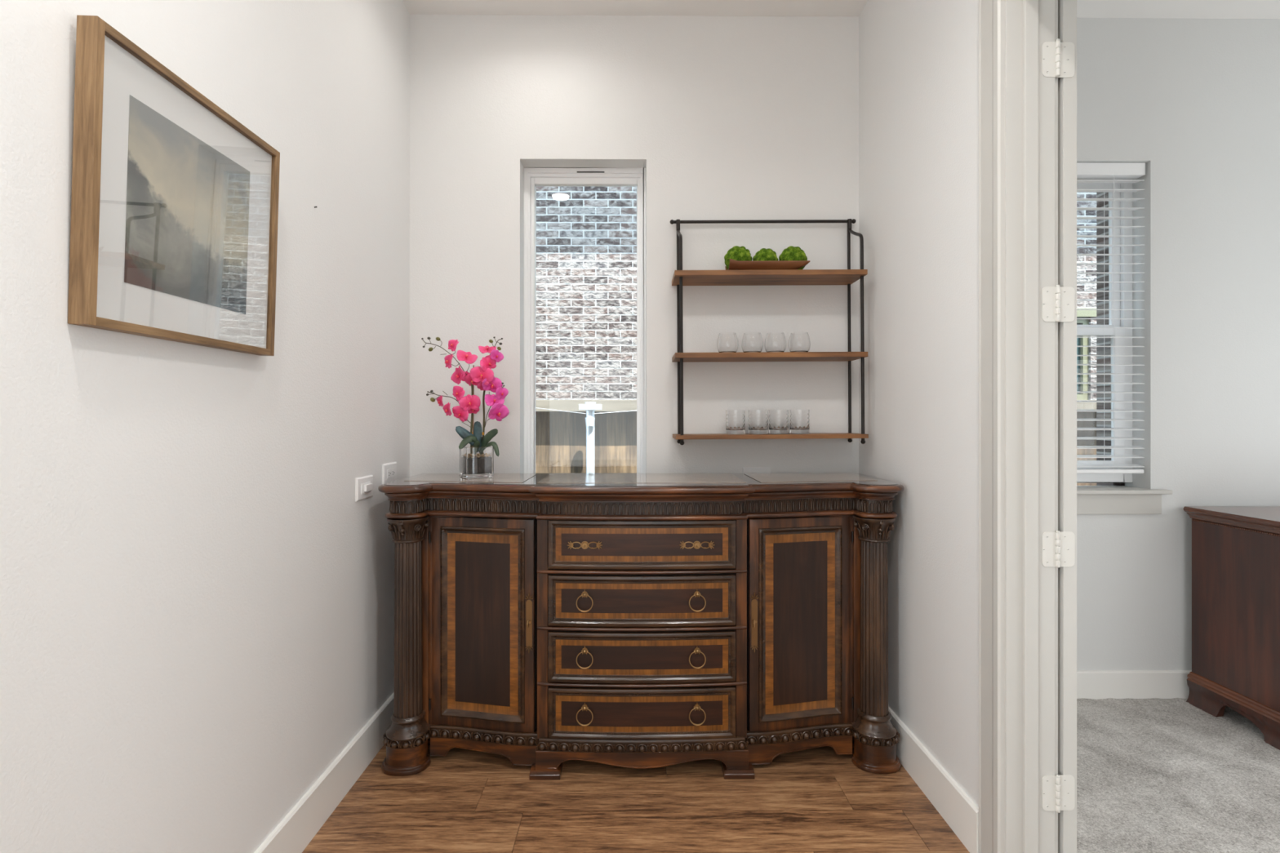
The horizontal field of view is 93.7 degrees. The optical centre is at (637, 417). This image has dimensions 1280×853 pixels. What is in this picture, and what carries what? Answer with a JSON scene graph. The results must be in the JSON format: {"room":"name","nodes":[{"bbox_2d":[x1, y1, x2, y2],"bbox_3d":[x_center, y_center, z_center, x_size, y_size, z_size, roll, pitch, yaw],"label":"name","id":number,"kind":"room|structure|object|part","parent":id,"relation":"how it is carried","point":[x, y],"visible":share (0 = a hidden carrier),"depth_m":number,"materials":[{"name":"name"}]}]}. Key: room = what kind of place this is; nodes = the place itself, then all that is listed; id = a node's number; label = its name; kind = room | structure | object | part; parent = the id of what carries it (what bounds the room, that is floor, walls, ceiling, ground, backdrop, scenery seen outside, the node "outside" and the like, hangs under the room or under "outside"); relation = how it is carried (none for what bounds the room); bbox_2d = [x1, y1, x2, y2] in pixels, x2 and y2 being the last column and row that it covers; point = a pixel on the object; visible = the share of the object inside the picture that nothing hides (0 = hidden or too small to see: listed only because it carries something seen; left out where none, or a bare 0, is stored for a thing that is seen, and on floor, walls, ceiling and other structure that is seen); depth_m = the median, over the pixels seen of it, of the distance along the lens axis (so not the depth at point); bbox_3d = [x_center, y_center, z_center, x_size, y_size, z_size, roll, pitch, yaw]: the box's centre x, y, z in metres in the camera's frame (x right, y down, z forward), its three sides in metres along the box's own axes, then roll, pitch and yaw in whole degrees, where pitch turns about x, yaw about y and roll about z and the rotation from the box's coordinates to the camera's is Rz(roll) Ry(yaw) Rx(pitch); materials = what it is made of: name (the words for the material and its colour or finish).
{"room":"home hallway","nodes":[
{"label":"home hallway","id":0,"kind":"room"},
{"bbox_2d":[0,0,409,852],"bbox_3d":[-3.079,-0.250,-0.349,2.688,3.050,7.282,0,0,35],"label":"wall","id":1,"kind":"structure","parent":0,"point":[197,591],"depth_m":1.39,"materials":[{"name":"white paint"}]},
{"bbox_2d":[67,14,279,355],"bbox_3d":[-0.967,-0.431,1.313,0.036,0.537,0.540,2,0,0],"label":"framed picture","id":2,"kind":"object","parent":1,"relation":"attached to","point":[175,200],"visible":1,"depth_m":1.21,"materials":[{"name":"brown wood"}]},
{"bbox_3d":[-0.965,-0.431,1.051,0.036,0.537,0.016,2,0,0],"label":"frame","id":3,"kind":"part","parent":2,"relation":"part of","materials":[{"name":"brown wood"}]},
{"bbox_3d":[-0.975,-0.171,1.313,0.036,0.016,0.508,2,0,0],"label":"frame rail","id":4,"kind":"part","parent":2,"relation":"part of","materials":[{"name":"brown wood"}]},
{"bbox_2d":[124,94,249,314],"bbox_3d":[-0.960,-0.430,1.303,0.002,0.352,0.353,2,0,0],"label":"print","id":5,"kind":"object","parent":2,"relation":"attached to","point":[187,215],"depth_m":1.27},
{"bbox_3d":[-0.959,-0.691,1.313,0.036,0.016,0.508,2,0,0],"label":"frame rail","id":6,"kind":"part","parent":2,"relation":"part of","materials":[{"name":"brown wood"}]},
{"bbox_3d":[-0.969,-0.431,1.575,0.036,0.537,0.016,2,0,0],"label":"frame","id":7,"kind":"part","parent":2,"relation":"part of","materials":[{"name":"brown wood"}]},
{"bbox_2d":[253,692,394,852],"bbox_3d":[-0.988,1.202,1.468,0.014,0.145,2.350,0,0,0],"label":"baseboard","id":8,"kind":"structure","parent":1,"relation":"attached to","point":[300,826],"depth_m":1.92,"materials":[{"name":"white wood"}]},
{"bbox_2d":[355,475,373,501],"bbox_3d":[-0.991,0.257,2.192,0.020,0.082,0.132,0,0,0],"label":"light switch","id":9,"kind":"object","parent":1,"relation":"attached to","point":[363,485],"visible":1,"depth_m":2.17,"materials":[{"name":"white plastic"}]},
{"bbox_2d":[382,462,396,484],"bbox_3d":[-0.997,0.225,2.418,0.010,0.082,0.132,0,0,0],"label":"power outlet","id":10,"kind":"object","parent":1,"relation":"attached to","point":[388,470],"visible":0.97,"depth_m":2.40,"materials":[{"name":"white plastic"}]},
{"bbox_2d":[386,468,394,478],"bbox_3d":[-0.994,0.225,2.418,0.002,0.036,0.070,0,0,0],"label":"receptacle","id":11,"kind":"object","parent":10,"relation":"attached to","point":[390,472],"depth_m":2.41,"materials":[{"name":"grey plastic"}]},
{"bbox_2d":[302,697,1279,852],"bbox_3d":[0.480,1.263,-0.639,9.150,0.049,6.605,0,0,0],"label":"floor","id":12,"kind":"structure","parent":0,"point":[815,800],"depth_m":1.97,"materials":[{"name":"brown wood"}]},
{"bbox_2d":[377,472,904,780],"bbox_3d":[0.014,0.757,2.344,1.921,1.035,0.506,0,0,0],"label":"sideboard","id":13,"kind":"object","parent":12,"relation":"on","point":[543,621],"visible":1,"depth_m":2.17,"materials":[{"name":"brown wood"}]},
{"bbox_3d":[-0.830,0.755,2.241,0.110,0.783,0.045,0,0,0],"label":"corner post","id":14,"kind":"part","parent":13,"relation":"part of","materials":[{"name":"brown wood"}]},
{"bbox_2d":[421,336,509,478],"bbox_3d":[-0.692,-0.042,2.410,0.346,0.562,0.145,0,0,0],"label":"potted orchid","id":15,"kind":"object","parent":13,"relation":"on","point":[476,460],"visible":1,"depth_m":2.39,"materials":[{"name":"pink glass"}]},
{"bbox_3d":[-0.787,-0.066,2.395,0.015,0.046,0.060,0,5,-38],"label":"flower","id":16,"kind":"part","parent":15,"relation":"part of","materials":[{"name":"pink plant"}]},
{"bbox_3d":[-0.757,-0.034,2.396,0.018,0.056,0.073,0,0,-38],"label":"flower","id":17,"kind":"part","parent":15,"relation":"part of","materials":[{"name":"pink plant"}]},
{"bbox_3d":[-0.753,-0.227,2.398,0.020,0.062,0.082,19,-2,-37],"label":"flower","id":18,"kind":"part","parent":15,"relation":"part of","materials":[{"name":"pink plant"}]},
{"bbox_3d":[-0.736,-0.291,2.399,0.069,0.052,0.017,24,-10,41],"label":"flower","id":19,"kind":"part","parent":15,"relation":"part of","materials":[{"name":"pink plant"}]},
{"bbox_3d":[-0.715,-0.171,2.392,0.086,0.066,0.021,-38,-19,36],"label":"flower","id":20,"kind":"part","parent":15,"relation":"part of","materials":[{"name":"pink plant"}]},
{"bbox_3d":[-0.713,-0.098,2.390,0.070,0.054,0.017,44,9,25],"label":"flower","id":21,"kind":"part","parent":15,"relation":"part of","materials":[{"name":"pink plant"}]},
{"bbox_3d":[-0.702,-0.017,2.384,0.077,0.059,0.019,30,16,8],"label":"flower","id":22,"kind":"part","parent":15,"relation":"part of","materials":[{"name":"pink plant"}]},
{"bbox_3d":[-0.684,-0.164,2.400,0.015,0.046,0.060,0,-10,38],"label":"flower","id":23,"kind":"part","parent":15,"relation":"part of","materials":[{"name":"pink plant"}]},
{"bbox_3d":[-0.681,-0.244,2.394,0.084,0.064,0.020,19,-44,-4],"label":"flower","id":24,"kind":"part","parent":15,"relation":"part of","materials":[{"name":"pink plant"}]},
{"bbox_3d":[-0.664,-0.060,2.376,0.086,0.066,0.021,-8,1,-5],"label":"flower","id":25,"kind":"part","parent":15,"relation":"part of","materials":[{"name":"pink plant"}]},
{"bbox_3d":[-0.666,0.000,2.405,0.017,0.294,0.013,0,0,45],"label":"stem","id":26,"kind":"part","parent":15,"relation":"part of","materials":[{"name":"green plant"}]},
{"bbox_3d":[-0.657,-0.149,2.389,0.073,0.056,0.018,0,25,20],"label":"flower","id":27,"kind":"part","parent":15,"relation":"part of","materials":[{"name":"pink plant"}]},
{"bbox_3d":[-0.656,-0.032,2.389,0.052,0.039,0.012,0,20,-25],"label":"flower","id":28,"kind":"part","parent":15,"relation":"part of","materials":[{"name":"pink plant"}]},
{"bbox_3d":[-0.613,-0.169,2.366,0.096,0.073,0.023,12,-6,-4],"label":"flower","id":29,"kind":"part","parent":15,"relation":"part of","materials":[{"name":"pink plant"}]},
{"bbox_3d":[-0.615,-0.007,2.417,0.034,0.311,0.011,0,0,22],"label":"stem","id":30,"kind":"part","parent":15,"relation":"part of","materials":[{"name":"green plant"}]},
{"bbox_3d":[-0.604,-0.125,2.393,0.073,0.018,0.056,0,-45,-10],"label":"flower","id":31,"kind":"part","parent":15,"relation":"part of","materials":[{"name":"pink plant"}]},
{"bbox_3d":[-0.601,-0.275,2.402,0.070,0.017,0.054,0,40,-15],"label":"flower","id":32,"kind":"part","parent":15,"relation":"part of","materials":[{"name":"pink plant"}]},
{"bbox_3d":[-0.595,-0.215,2.385,0.020,0.062,0.082,-15,23,49],"label":"flower","id":33,"kind":"part","parent":15,"relation":"part of","materials":[{"name":"pink plant"}]},
{"bbox_3d":[-0.581,-0.134,2.390,0.086,0.066,0.021,12,8,-37],"label":"flower","id":34,"kind":"part","parent":15,"relation":"part of","materials":[{"name":"pink plant"}]},
{"bbox_3d":[-0.573,-0.069,2.393,0.082,0.062,0.020,15,-38,-27],"label":"flower","id":35,"kind":"part","parent":15,"relation":"part of","materials":[{"name":"pink plant"}]},
{"bbox_3d":[-0.564,-0.248,2.400,0.015,0.047,0.062,0,-20,45],"label":"flower","id":36,"kind":"part","parent":15,"relation":"part of","materials":[{"name":"pink plant"}]},
{"bbox_3d":[-0.556,-0.023,2.391,0.024,0.075,0.099,19,1,36],"label":"flower","id":37,"kind":"part","parent":15,"relation":"part of","materials":[{"name":"pink plant"}]},
{"bbox_3d":[-0.545,-0.100,2.401,0.016,0.049,0.064,0,0,38],"label":"flower","id":38,"kind":"part","parent":15,"relation":"part of","materials":[{"name":"pink plant"}]},
{"bbox_3d":[-0.656,0.242,2.379,0.460,0.005,0.342,0,0,0],"label":"stone panel","id":39,"kind":"part","parent":13,"relation":"part of","materials":[{"name":"stone"}]},
{"bbox_3d":[-0.573,0.757,2.212,0.400,0.775,0.035,0,0,9],"label":"door","id":40,"kind":"part","parent":13,"relation":"part of","materials":[{"name":"brown wood"}]},
{"bbox_3d":[-0.393,0.744,2.175,0.030,0.218,0.010,0,0,0],"label":"handle","id":41,"kind":"part","parent":13,"relation":"part of","materials":[{"name":"brown metal"}]},
{"bbox_3d":[-0.188,1.029,2.134,0.021,0.026,0.021,0,0,-42],"label":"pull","id":42,"kind":"part","parent":13,"relation":"part of","materials":[{"name":"gold metal"}]},
{"bbox_3d":[-0.188,0.828,2.134,0.021,0.026,0.021,0,0,-42],"label":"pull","id":43,"kind":"part","parent":13,"relation":"part of","materials":[{"name":"gold metal"}]},
{"bbox_3d":[-0.188,0.626,2.134,0.021,0.026,0.021,0,0,-42],"label":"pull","id":44,"kind":"part","parent":13,"relation":"part of","materials":[{"name":"gold metal"}]},
{"bbox_3d":[-0.188,0.455,2.132,0.126,0.029,0.015,0,0,0],"label":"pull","id":45,"kind":"part","parent":13,"relation":"part of","materials":[{"name":"gold metal"}]},
{"bbox_3d":[0.014,0.357,2.356,1.876,0.020,0.483,0,0,0],"label":"waist moulding","id":46,"kind":"part","parent":13,"relation":"part of","materials":[{"name":"brown wood"}]},
{"bbox_3d":[0.014,0.242,2.378,0.770,0.005,0.355,0,0,0],"label":"stone panel","id":47,"kind":"part","parent":13,"relation":"part of","materials":[{"name":"stone"}]},
{"bbox_3d":[0.014,0.257,2.344,1.921,0.025,0.506,0,0,0],"label":"edge moulding","id":48,"kind":"part","parent":13,"relation":"part of","materials":[{"name":"brown wood"}]},
{"bbox_3d":[0.014,0.286,2.355,1.878,0.030,0.484,0,0,0],"label":"cornice","id":49,"kind":"part","parent":13,"relation":"part of","materials":[{"name":"brown wood"}]},
{"bbox_3d":[0.014,1.165,2.356,1.874,0.040,0.482,0,0,0],"label":"moulding","id":50,"kind":"part","parent":13,"relation":"part of","materials":[{"name":"brown wood"}]},
{"bbox_3d":[0.015,0.758,2.194,0.676,0.790,0.092,0,0,0],"label":"drawer frame","id":51,"kind":"part","parent":13,"relation":"part of","materials":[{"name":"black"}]},
{"bbox_3d":[0.016,1.058,2.146,0.672,0.182,0.034,0,0,0],"label":"drawer","id":52,"kind":"part","parent":13,"relation":"part of","materials":[{"name":"brown wood"}]},
{"bbox_3d":[0.016,0.856,2.146,0.672,0.178,0.034,0,0,0],"label":"drawer","id":53,"kind":"part","parent":13,"relation":"part of","materials":[{"name":"brown wood"}]},
{"bbox_3d":[0.016,0.654,2.146,0.672,0.180,0.034,0,0,0],"label":"drawer","id":54,"kind":"part","parent":13,"relation":"part of","materials":[{"name":"brown wood"}]},
{"bbox_3d":[0.016,0.454,2.146,0.672,0.174,0.034,0,0,0],"label":"drawer","id":55,"kind":"part","parent":13,"relation":"part of","materials":[{"name":"brown wood"}]},
{"bbox_3d":[0.016,0.955,2.142,0.754,0.014,0.028,0,0,0],"label":"rail","id":56,"kind":"part","parent":13,"relation":"part of","materials":[{"name":"brown wood"}]},
{"bbox_3d":[0.016,0.755,2.142,0.754,0.014,0.028,0,0,0],"label":"rail","id":57,"kind":"part","parent":13,"relation":"part of","materials":[{"name":"brown wood"}]},
{"bbox_3d":[0.016,0.552,2.142,0.754,0.014,0.028,0,0,0],"label":"rail","id":58,"kind":"part","parent":13,"relation":"part of","materials":[{"name":"brown wood"}]},
{"bbox_3d":[0.212,1.029,2.137,0.021,0.026,0.021,0,0,-42],"label":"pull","id":59,"kind":"part","parent":13,"relation":"part of","materials":[{"name":"gold metal"}]},
{"bbox_3d":[0.212,0.828,2.137,0.021,0.026,0.021,0,0,-42],"label":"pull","id":60,"kind":"part","parent":13,"relation":"part of","materials":[{"name":"gold metal"}]},
{"bbox_3d":[0.212,0.626,2.137,0.021,0.026,0.021,0,0,-42],"label":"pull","id":61,"kind":"part","parent":13,"relation":"part of","materials":[{"name":"gold metal"}]},
{"bbox_3d":[0.212,0.455,2.135,0.126,0.029,0.015,0,0,0],"label":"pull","id":62,"kind":"part","parent":13,"relation":"part of","materials":[{"name":"gold metal"}]},
{"bbox_3d":[0.425,0.744,2.182,0.030,0.218,0.010,0,0,0],"label":"handle","id":63,"kind":"part","parent":13,"relation":"part of","materials":[{"name":"brown metal"}]},
{"bbox_3d":[0.603,0.757,2.221,0.400,0.775,0.035,0,0,-10],"label":"door","id":64,"kind":"part","parent":13,"relation":"part of","materials":[{"name":"brown wood"}]},
{"bbox_3d":[0.684,0.242,2.389,0.460,0.005,0.342,0,0,0],"label":"stone panel","id":65,"kind":"part","parent":13,"relation":"part of","materials":[{"name":"stone"}]},
{"bbox_3d":[0.860,0.755,2.254,0.110,0.783,0.045,0,0,0],"label":"corner post","id":66,"kind":"part","parent":13,"relation":"part of","materials":[{"name":"brown wood"}]},
{"bbox_2d":[1182,506,1279,750],"bbox_3d":[3.073,0.816,2.373,1.372,0.854,0.511,0,0,0],"label":"dresser","id":67,"kind":"object","parent":12,"relation":"on","point":[1236,549],"visible":1,"depth_m":2.42,"materials":[{"name":"red wood"}]},
{"bbox_3d":[3.073,1.128,2.381,1.340,0.034,0.495,0,0,0],"label":"moulding","id":68,"kind":"part","parent":67,"relation":"part of","materials":[{"name":"red wood"}]},
{"bbox_3d":[3.063,0.446,2.383,1.297,0.010,0.473,0,0,0],"label":"dentil trim","id":69,"kind":"part","parent":67,"relation":"part of","materials":[{"name":"red wood"}]},
{"bbox_2d":[401,0,1279,18],"bbox_3d":[0.505,-1.835,-0.621,9.400,0.120,6.950,0,0,0],"label":"ceiling","id":70,"kind":"structure","parent":0,"point":[1192,9],"depth_m":2.60,"materials":[{"name":"white paint"}]},
{"bbox_2d":[409,14,1279,670],"bbox_3d":[2.013,-0.250,2.735,6.334,3.050,0.140,0,0,0],"label":"wall","id":71,"kind":"structure","parent":0,"point":[726,117],"depth_m":2.66,"materials":[{"name":"white paint"}]},
{"bbox_2d":[524,167,645,473],"bbox_3d":[-0.240,-0.324,2.719,0.558,1.637,0.138,0,0,0],"label":"window","id":72,"kind":"structure","parent":71,"relation":"in","point":[534,177],"depth_m":2.75,"materials":[{"name":"white plastic"}]},
{"bbox_2d":[742,466,770,473],"bbox_3d":[0.526,0.261,2.650,0.126,0.082,0.008,0,0,0],"label":"power outlet","id":73,"kind":"object","parent":71,"relation":"attached to","point":[744,469],"visible":0.39,"depth_m":2.65,"materials":[{"name":"white plastic"}]},
{"bbox_2d":[670,218,868,444],"bbox_3d":[0.549,-0.378,2.549,0.816,0.985,0.198,0,0,0],"label":"wall shelf","id":74,"kind":"object","parent":71,"relation":"attached to","point":[681,277],"visible":1,"depth_m":2.48,"materials":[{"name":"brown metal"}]},
{"bbox_3d":[0.181,-0.375,2.626,0.022,0.980,0.022,0,0,0],"label":"post","id":75,"kind":"part","parent":74,"relation":"part of","materials":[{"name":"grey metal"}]},
{"bbox_3d":[0.181,-0.373,2.545,0.024,0.976,0.155,0,0,0],"label":"post","id":76,"kind":"part","parent":74,"relation":"part of","materials":[{"name":"grey metal"}]},
{"bbox_2d":[716,332,738,352],"bbox_3d":[0.379,-0.311,2.528,0.089,0.088,0.089,0,0,0],"label":"glass","id":77,"kind":"object","parent":74,"relation":"on","point":[727,342],"visible":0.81,"depth_m":2.49,"materials":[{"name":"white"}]},
{"bbox_2d":[725,409,745,434],"bbox_3d":[0.415,0.020,2.548,0.081,0.102,0.081,0,0,0],"label":"tumbler","id":78,"kind":"object","parent":74,"relation":"on","point":[735,419],"visible":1,"depth_m":2.51,"materials":[{"name":"clear glass"}]},
{"bbox_2d":[741,332,763,352],"bbox_3d":[0.483,-0.311,2.529,0.089,0.088,0.089,0,0,0],"label":"glass","id":79,"kind":"object","parent":74,"relation":"on","point":[751,341],"visible":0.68,"depth_m":2.49,"materials":[{"name":"white"}]},
{"bbox_2d":[748,409,768,434],"bbox_3d":[0.512,0.019,2.549,0.081,0.102,0.081,0,0,0],"label":"tumbler","id":80,"kind":"object","parent":74,"relation":"on","point":[757,419],"visible":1,"depth_m":2.52,"materials":[{"name":"clear glass"}]},
{"bbox_3d":[0.548,-0.857,2.625,0.816,0.024,0.020,0,0,0],"label":"rod","id":81,"kind":"part","parent":74,"relation":"part of","materials":[{"name":"grey metal"}]},
{"bbox_2d":[724,258,809,270],"bbox_3d":[0.546,-0.630,2.539,0.332,0.053,0.124,0,0,0],"label":"wooden tray","id":82,"kind":"object","parent":74,"relation":"on","point":[734,264],"visible":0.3,"depth_m":2.49,"materials":[{"name":"brown wood"}]},
{"bbox_2d":[724,245,752,270],"bbox_3d":[0.425,-0.666,2.541,0.119,0.114,0.114,0,0,0],"label":"moss ball","id":83,"kind":"object","parent":82,"relation":"in","point":[736,253],"visible":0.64,"depth_m":2.50,"materials":[{"name":"green plant"}]},
{"bbox_2d":[752,248,778,261],"bbox_3d":[0.541,-0.661,2.542,0.108,0.106,0.104,0,0,0],"label":"moss ball","id":84,"kind":"object","parent":82,"relation":"in","point":[764,254],"visible":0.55,"depth_m":2.50,"materials":[{"name":"green plant"}]},
{"bbox_2d":[778,245,807,269],"bbox_3d":[0.658,-0.665,2.543,0.119,0.116,0.117,0,0,0],"label":"moss ball","id":85,"kind":"object","parent":82,"relation":"in","point":[790,253],"visible":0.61,"depth_m":2.50,"materials":[{"name":"green plant"}]},
{"bbox_2d":[764,332,786,351],"bbox_3d":[0.581,-0.312,2.529,0.089,0.088,0.089,0,0,0],"label":"glass","id":86,"kind":"object","parent":74,"relation":"on","point":[774,341],"visible":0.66,"depth_m":2.49,"materials":[{"name":"white"}]},
{"bbox_2d":[768,409,788,434],"bbox_3d":[0.599,0.018,2.550,0.081,0.102,0.081,0,0,0],"label":"tumbler","id":87,"kind":"object","parent":74,"relation":"on","point":[778,419],"visible":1,"depth_m":2.52,"materials":[{"name":"clear glass"}]},
{"bbox_2d":[789,409,809,434],"bbox_3d":[0.688,0.018,2.550,0.081,0.102,0.081,0,0,0],"label":"tumbler","id":88,"kind":"object","parent":74,"relation":"on","point":[799,420],"visible":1,"depth_m":2.52,"materials":[{"name":"clear glass"}]},
{"bbox_2d":[788,331,810,351],"bbox_3d":[0.682,-0.313,2.530,0.089,0.088,0.089,0,0,0],"label":"glass","id":89,"kind":"object","parent":74,"relation":"on","point":[799,341],"visible":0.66,"depth_m":2.50,"materials":[{"name":"white"}]},
{"bbox_3d":[0.930,-0.380,2.632,0.022,0.980,0.022,0,0,0],"label":"post","id":90,"kind":"part","parent":74,"relation":"part of","materials":[{"name":"grey metal"}]},
{"bbox_3d":[0.930,-0.378,2.551,0.024,0.976,0.155,0,0,0],"label":"post","id":91,"kind":"part","parent":74,"relation":"part of","materials":[{"name":"grey metal"}]},
{"bbox_2d":[1076,182,1172,514],"bbox_3d":[1.790,-0.358,2.711,1.100,1.571,0.185,0,0,0],"label":"window","id":92,"kind":"structure","parent":71,"relation":"in","point":[1090,500],"depth_m":2.76,"materials":[{"name":"white plastic"}]},
{"bbox_3d":[1.815,-0.739,2.791,0.850,0.710,0.020,0,0,0],"label":"sash","id":93,"kind":"part","parent":92,"relation":"part of","materials":[{"name":"white plastic"}]},
{"bbox_3d":[1.815,-0.084,2.767,0.850,0.671,0.024,0,0,0],"label":"sash","id":94,"kind":"part","parent":92,"relation":"part of","materials":[{"name":"white plastic"}]},
{"bbox_3d":[1.815,-0.421,2.781,0.930,1.445,0.045,0,0,0],"label":"frame","id":95,"kind":"part","parent":92,"relation":"part of","materials":[{"name":"white plastic"}]},
{"bbox_2d":[1076,162,1145,473],"bbox_3d":[1.815,-0.444,2.705,0.906,1.389,0.059,0,0,0],"label":"window blind","id":96,"kind":"object","parent":92,"relation":"attached to","point":[1086,172],"visible":0.34,"depth_m":2.69,"materials":[{"name":"white plastic"}]},
{"bbox_3d":[2.128,-0.430,2.708,0.002,1.342,0.058,0,0,0],"label":"ladder cord","id":97,"kind":"part","parent":96,"relation":"part of","materials":[{"name":"white fabric"}]},
{"bbox_3d":[1.815,0.242,2.706,0.906,0.018,0.048,0,0,0],"label":"rail","id":98,"kind":"part","parent":96,"relation":"part of","materials":[{"name":"white plastic"}]},
{"bbox_3d":[1.790,0.328,2.693,1.100,0.018,0.150,0,0,0],"label":"sill","id":99,"kind":"part","parent":92,"relation":"part of","materials":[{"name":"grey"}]},
{"bbox_2d":[1076,670,1191,699],"bbox_3d":[3.070,1.187,2.666,3.920,0.125,0.014,0,0,0],"label":"baseboard","id":100,"kind":"structure","parent":71,"relation":"attached to","point":[1091,684],"depth_m":2.65,"materials":[{"name":"white"}]},
{"bbox_2d":[858,0,978,807],"bbox_3d":[3.014,-0.250,1.548,4.050,3.050,2.250,0,0,0],"label":"wall","id":101,"kind":"structure","parent":0,"point":[918,60],"depth_m":2.04,"materials":[{"name":"white paint"}]},
{"bbox_2d":[888,706,978,852],"bbox_3d":[0.977,1.202,2.189,0.014,0.145,0.936,0,0,0],"label":"baseboard","id":102,"kind":"structure","parent":101,"relation":"attached to","point":[958,811],"depth_m":1.93,"materials":[{"name":"white wood"}]},
{"bbox_2d":[978,0,1057,852],"bbox_3d":[1.050,0.000,1.664,0.161,2.550,0.112,0,0,0],"label":"door frame","id":103,"kind":"structure","parent":101,"relation":"attached to","point":[1013,8],"depth_m":1.61,"materials":[{"name":"grey wood"}]},
{"bbox_2d":[1022,0,1038,852],"bbox_3d":[1.049,0.055,1.602,0.037,2.440,0.012,0,0,0],"label":"door frame","id":104,"kind":"structure","parent":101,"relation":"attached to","point":[1029,7],"depth_m":1.60,"materials":[{"name":"grey wood"}]},
{"bbox_2d":[1041,0,1076,852],"bbox_3d":[1.129,0.035,2.003,0.097,2.391,0.811,0,0,0],"label":"door","id":105,"kind":"structure","parent":101,"relation":"in","point":[1059,57],"depth_m":1.61,"materials":[{"name":"grey wood"}]},
{"bbox_2d":[1096,191,1124,485],"bbox_3d":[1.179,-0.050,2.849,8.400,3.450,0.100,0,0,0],"label":"window","id":106,"kind":"structure","parent":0,"point":[1100,241],"depth_m":2.87,"materials":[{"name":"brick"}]},
{"label":"outside","id":107,"kind":"structure","parent":0,"visible":0},
{"bbox_3d":[0.956,1.675,5.932,18.000,0.200,6.150,0,0,0],"label":"ground","id":108,"kind":"structure","parent":107,"visible":0},
{"bbox_2d":[535,401,634,473],"bbox_3d":[-0.360,0.701,4.333,2.163,1.748,0.108,0,0,0],"label":"steel post","id":109,"kind":"object","parent":108,"relation":"on","point":[590,407],"visible":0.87,"depth_m":4.32,"materials":[{"name":"grey metal"}]},
{"bbox_2d":[535,186,1096,399],"bbox_3d":[1.460,-1.625,5.381,15.000,6.600,1.860,0,0,0],"label":"brick wall","id":110,"kind":"structure","parent":108,"relation":"on","point":[586,349],"depth_m":5.10,"materials":[{"name":"brick"}]},
{"bbox_3d":[3.449,-0.505,5.186,0.845,0.710,0.080,0,0,0],"label":"window trim","id":111,"kind":"part","parent":110,"relation":"part of","materials":[{"name":"white"}]},
{"bbox_2d":[535,400,1096,485],"bbox_3d":[1.692,0.713,4.514,8.977,1.684,0.133,0,0,0],"label":"wooden fence","id":112,"kind":"object","parent":108,"relation":"on","point":[560,436],"visible":0.03,"depth_m":4.55,"materials":[{"name":"brown wood"}]},
{"bbox_3d":[1.966,-0.087,4.507,8.400,0.085,0.114,0,0,0],"label":"rail","id":113,"kind":"part","parent":112,"relation":"part of","materials":[{"name":"brown wood"}]}
]}

